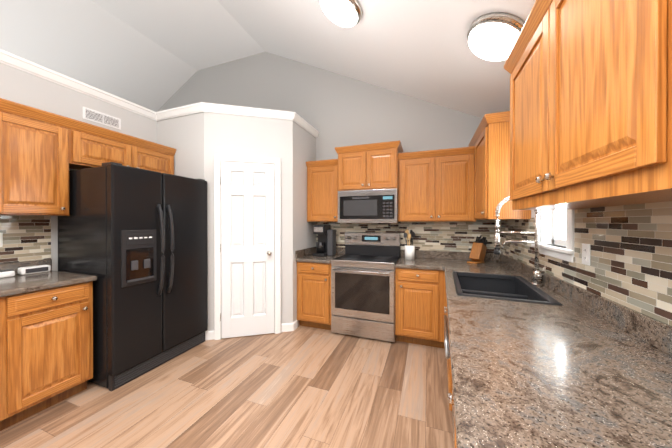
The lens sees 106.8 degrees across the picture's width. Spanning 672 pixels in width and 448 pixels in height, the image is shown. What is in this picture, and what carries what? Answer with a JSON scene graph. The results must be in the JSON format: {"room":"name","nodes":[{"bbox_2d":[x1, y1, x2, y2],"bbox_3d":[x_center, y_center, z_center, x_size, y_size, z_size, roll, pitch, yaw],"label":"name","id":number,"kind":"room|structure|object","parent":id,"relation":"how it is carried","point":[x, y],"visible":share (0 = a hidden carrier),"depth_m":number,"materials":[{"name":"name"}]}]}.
{"room":"kitchen","nodes":[
{"label":"kitchen","id":0,"kind":"room"},
{"bbox_2d":[0,63,156,270],"bbox_3d":[-3.037,0.035,1.228,0.130,2.660,6.700,0,0,20],"label":"wall","id":1,"kind":"structure","parent":0,"point":[24,88],"depth_m":2.31,"materials":[{"name":"grey paint"}]},
{"bbox_2d":[0,215,50,263],"bbox_3d":[-2.770,0.130,1.757,0.007,0.394,1.075,0,0,20],"label":"tile backsplash","id":2,"kind":"structure","parent":1,"relation":"attached to","point":[25,237],"depth_m":2.12,"materials":[{"name":"tile"}]},
{"bbox_2d":[0,233,2,246],"bbox_3d":[-2.685,0.134,1.966,0.008,0.115,0.072,0,0,20],"label":"electrical outlet","id":3,"kind":"object","parent":2,"relation":"attached to","point":[1,239],"visible":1,"depth_m":1.99,"materials":[{"name":"white plastic"}]},
{"bbox_2d":[0,98,175,215],"bbox_3d":[-2.420,-0.481,2.217,0.344,0.832,1.867,0,0,20],"label":"upper cabinets","id":4,"kind":"object","parent":1,"relation":"attached to","point":[42,152],"visible":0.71,"depth_m":2.04,"materials":[{"name":"brown wood"}]},
{"bbox_2d":[82,106,120,129],"bbox_3d":[-2.450,-1.097,2.621,0.012,0.120,0.330,0,0,20],"label":"air vent","id":5,"kind":"object","parent":1,"relation":"in","point":[100,117],"visible":1,"depth_m":2.60,"materials":[{"name":"white metal"}]},
{"bbox_2d":[0,49,318,137],"bbox_3d":[-2.252,-1.321,0.934,1.802,0.085,6.700,0,0,20],"label":"crown molding","id":6,"kind":"structure","parent":1,"relation":"attached to","point":[19,63],"depth_m":2.87,"materials":[{"name":"white wood"}]},
{"bbox_2d":[0,325,453,447],"bbox_3d":[-3.004,1.395,1.222,8.340,0.060,6.900,0,0,20],"label":"floor","id":7,"kind":"structure","parent":0,"point":[304,387],"depth_m":1.89,"materials":[{"name":"brown wood"}]},
{"bbox_2d":[0,259,96,430],"bbox_3d":[-2.447,0.845,1.630,0.701,1.035,1.095,0,0,20],"label":"base cabinet","id":8,"kind":"object","parent":7,"relation":"on","point":[46,339],"visible":0.96,"depth_m":1.77,"materials":[{"name":"brown wood"}]},
{"bbox_2d":[0,269,14,277],"bbox_3d":[-2.621,0.400,1.945,0.090,0.052,0.130,0,0,20],"label":"charger","id":9,"kind":"object","parent":8,"relation":"on","point":[6,273],"visible":0.98,"depth_m":1.96,"materials":[{"name":"white plastic"}]},
{"bbox_2d":[18,265,50,274],"bbox_3d":[-2.561,0.396,2.120,0.083,0.058,0.170,0,0,20],"label":"gadget","id":10,"kind":"object","parent":8,"relation":"on","point":[33,269],"visible":1,"depth_m":2.09,"materials":[{"name":"white plastic"}]},
{"bbox_2d":[58,162,207,390],"bbox_3d":[-1.964,0.431,2.550,0.877,1.855,0.927,0,0,20],"label":"fridge","id":11,"kind":"object","parent":7,"relation":"on","point":[134,240],"visible":0.96,"depth_m":2.19,"materials":[{"name":"black metal"}]},
{"bbox_2d":[295,246,344,329],"bbox_3d":[-0.187,0.855,3.405,0.485,1.000,0.638,0,0,20],"label":"base cabinet","id":12,"kind":"object","parent":7,"relation":"on","point":[313,291],"visible":0.81,"depth_m":3.15,"materials":[{"name":"brown wood"}]},
{"bbox_2d":[313,225,335,256],"bbox_3d":[-0.159,0.239,3.498,0.255,0.430,0.260,0,0,20],"label":"coffee maker","id":13,"kind":"object","parent":12,"relation":"on","point":[326,244],"visible":1,"depth_m":3.44,"materials":[{"name":"black plastic"}]},
{"bbox_2d":[331,232,399,341],"bbox_3d":[0.389,0.744,3.160,0.760,1.225,0.702,0,0,20],"label":"stove","id":14,"kind":"object","parent":7,"relation":"on","point":[363,286],"visible":1,"depth_m":2.93,"materials":[{"name":"silver metal"}]},
{"bbox_2d":[395,268,438,347],"bbox_3d":[1.018,0.927,2.977,0.540,0.860,0.614,0,0,20],"label":"base cabinet","id":15,"kind":"object","parent":7,"relation":"on","point":[416,310],"depth_m":2.72,"materials":[{"name":"brown wood"}]},
{"bbox_2d":[395,256,442,271],"bbox_3d":[0.998,0.477,2.974,0.503,0.040,0.630,0,0,20],"label":"countertop","id":16,"kind":"structure","parent":15,"relation":"on","point":[418,261],"depth_m":2.82,"materials":[{"name":"brown stone"}]},
{"bbox_2d":[404,230,414,259],"bbox_3d":[0.930,0.269,3.163,0.139,0.372,0.124,0,0,20],"label":"utensil crock","id":17,"kind":"object","parent":16,"relation":"on","point":[409,251],"visible":1,"depth_m":3.13,"materials":[{"name":"white ceramic"}]},
{"bbox_2d":[435,260,671,447],"bbox_3d":[1.103,0.478,1.733,0.759,0.048,2.890,0,0,20],"label":"countertop","id":18,"kind":"structure","parent":15,"relation":"on","point":[549,372],"depth_m":0.77,"materials":[{"name":"brown stone"}]},
{"bbox_2d":[467,235,486,263],"bbox_3d":[1.639,0.300,2.875,0.285,0.313,0.110,0,0,-35],"label":"knife block","id":19,"kind":"object","parent":18,"relation":"on","point":[478,252],"visible":1,"depth_m":2.84,"materials":[{"name":"brown wood"}]},
{"bbox_2d":[455,276,542,299],"bbox_3d":[1.174,0.571,1.878,0.531,0.180,0.813,0,0,20],"label":"sink","id":20,"kind":"object","parent":18,"relation":"in","point":[507,287],"depth_m":2.16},
{"bbox_2d":[495,196,546,287],"bbox_3d":[1.359,0.126,1.853,0.300,0.671,0.147,0,0,20],"label":"faucet","id":21,"kind":"object","parent":18,"relation":"on","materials":[{"name":"silver metal"}]},
{"bbox_2d":[439,280,442,347],"bbox_3d":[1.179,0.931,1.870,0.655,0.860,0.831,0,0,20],"label":"base cabinet","id":22,"kind":"object","parent":7,"relation":"on","point":[440,281],"depth_m":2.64,"materials":[{"name":"brown wood"}]},
{"bbox_2d":[157,112,315,330],"bbox_3d":[-1.282,0.015,3.477,1.620,2.680,1.270,0,0,20],"label":"wall","id":23,"kind":"structure","parent":0,"point":[197,141],"depth_m":3.06,"materials":[{"name":"grey paint"}]},
{"bbox_2d":[214,154,280,339],"bbox_3d":[-1.048,0.282,2.989,0.639,2.150,0.451,0,0,20],"label":"pantry door","id":24,"kind":"structure","parent":23,"relation":"in","point":[245,304],"depth_m":2.98,"materials":[{"name":"white wood"}]},
{"bbox_2d":[205,320,297,339],"bbox_3d":[-2.313,1.317,0.646,1.634,0.100,6.095,0,0,20],"label":"baseboard","id":25,"kind":"structure","parent":23,"relation":"attached to","point":[285,327],"depth_m":3.10,"materials":[{"name":"white wood"}]},
{"bbox_2d":[0,0,535,117],"bbox_3d":[-3.004,-1.930,1.207,8.380,1.940,6.940,0,0,20],"label":"ceiling","id":26,"kind":"structure","parent":0,"point":[155,55],"depth_m":3.17,"materials":[{"name":"white paint"}]},
{"bbox_2d":[320,0,362,26],"bbox_3d":[0.043,-1.895,2.190,0.378,0.233,0.410,0,0,20],"label":"ceiling light","id":27,"kind":"object","parent":26,"relation":"attached to","point":[346,13],"visible":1,"depth_m":2.14,"materials":[{"name":"white glass"}]},
{"bbox_2d":[467,12,524,60],"bbox_3d":[1.148,-1.311,1.778,0.378,0.233,0.410,0,0,20],"label":"ceiling light","id":28,"kind":"object","parent":26,"relation":"attached to","point":[492,36],"visible":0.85,"depth_m":1.69,"materials":[{"name":"white glass"}]},
{"bbox_2d":[157,52,500,261],"bbox_3d":[-1.832,-0.747,4.415,8.140,4.195,0.120,0,0,20],"label":"wall","id":29,"kind":"structure","parent":0,"point":[335,109],"depth_m":3.71,"materials":[{"name":"grey paint"}]},
{"bbox_2d":[316,221,499,257],"bbox_3d":[0.823,0.203,3.380,2.398,0.505,0.007,0,0,20],"label":"tile backsplash","id":30,"kind":"structure","parent":29,"relation":"attached to","point":[431,236],"depth_m":3.22,"materials":[{"name":"tile"}]},
{"bbox_2d":[306,111,530,221],"bbox_3d":[0.672,-0.499,2.937,2.416,0.962,0.933,0,0,20],"label":"upper cabinets","id":31,"kind":"object","parent":29,"relation":"attached to","point":[471,183],"visible":0.98,"depth_m":2.93,"materials":[{"name":"brown wood"}]},
{"bbox_2d":[338,188,399,222],"bbox_3d":[0.443,-0.208,3.303,0.756,0.416,0.404,0,0,20],"label":"microwave","id":32,"kind":"object","parent":31,"relation":"attached to","point":[370,206],"visible":0.98,"depth_m":3.10,"materials":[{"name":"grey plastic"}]},
{"bbox_2d":[401,249,498,259],"bbox_3d":[1.401,0.406,3.151,1.137,0.100,0.020,0,0,20],"label":"backsplash","id":33,"kind":"structure","parent":29,"relation":"attached to","point":[430,255],"depth_m":3.12,"materials":[{"name":"brown stone"}]},
{"bbox_2d":[531,210,565,247],"bbox_3d":[0.874,0.094,-0.203,0.120,2.553,6.700,0,0,20],"label":"wall","id":34,"kind":"structure","parent":0,"point":[532,214],"depth_m":1.95,"materials":[{"name":"grey paint"}]},
{"bbox_2d":[531,209,574,262],"bbox_3d":[1.562,-0.243,1.737,0.147,0.960,0.570,0,0,20],"label":"window","id":35,"kind":"structure","parent":34,"relation":"in","point":[556,227],"depth_m":1.83,"materials":[{"name":"white glass"}]},
{"bbox_2d":[499,252,671,355],"bbox_3d":[1.447,0.413,1.596,0.019,0.100,2.870,0,0,20],"label":"backsplash","id":36,"kind":"structure","parent":34,"relation":"attached to","point":[657,333],"depth_m":1.15,"materials":[{"name":"brown stone"}]},
{"bbox_2d":[500,201,671,325],"bbox_3d":[1.471,0.185,1.615,0.007,0.555,2.875,0,0,20],"label":"tile backsplash","id":37,"kind":"structure","parent":34,"relation":"attached to","point":[630,266],"depth_m":1.13,"materials":[{"name":"tile"}]},
{"bbox_2d":[582,243,590,265],"bbox_3d":[1.374,0.172,1.372,0.008,0.115,0.072,0,0,20],"label":"electrical outlet","id":38,"kind":"object","parent":37,"relation":"attached to","point":[586,248],"visible":1,"depth_m":1.36,"materials":[{"name":"white plastic"}]},
{"bbox_2d":[504,0,671,209],"bbox_3d":[0.872,-0.553,0.497,0.364,0.952,2.320,0,0,20],"label":"upper cabinets","id":39,"kind":"object","parent":34,"relation":"attached to","point":[590,103],"visible":1,"depth_m":0.81,"materials":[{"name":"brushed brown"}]}
]}

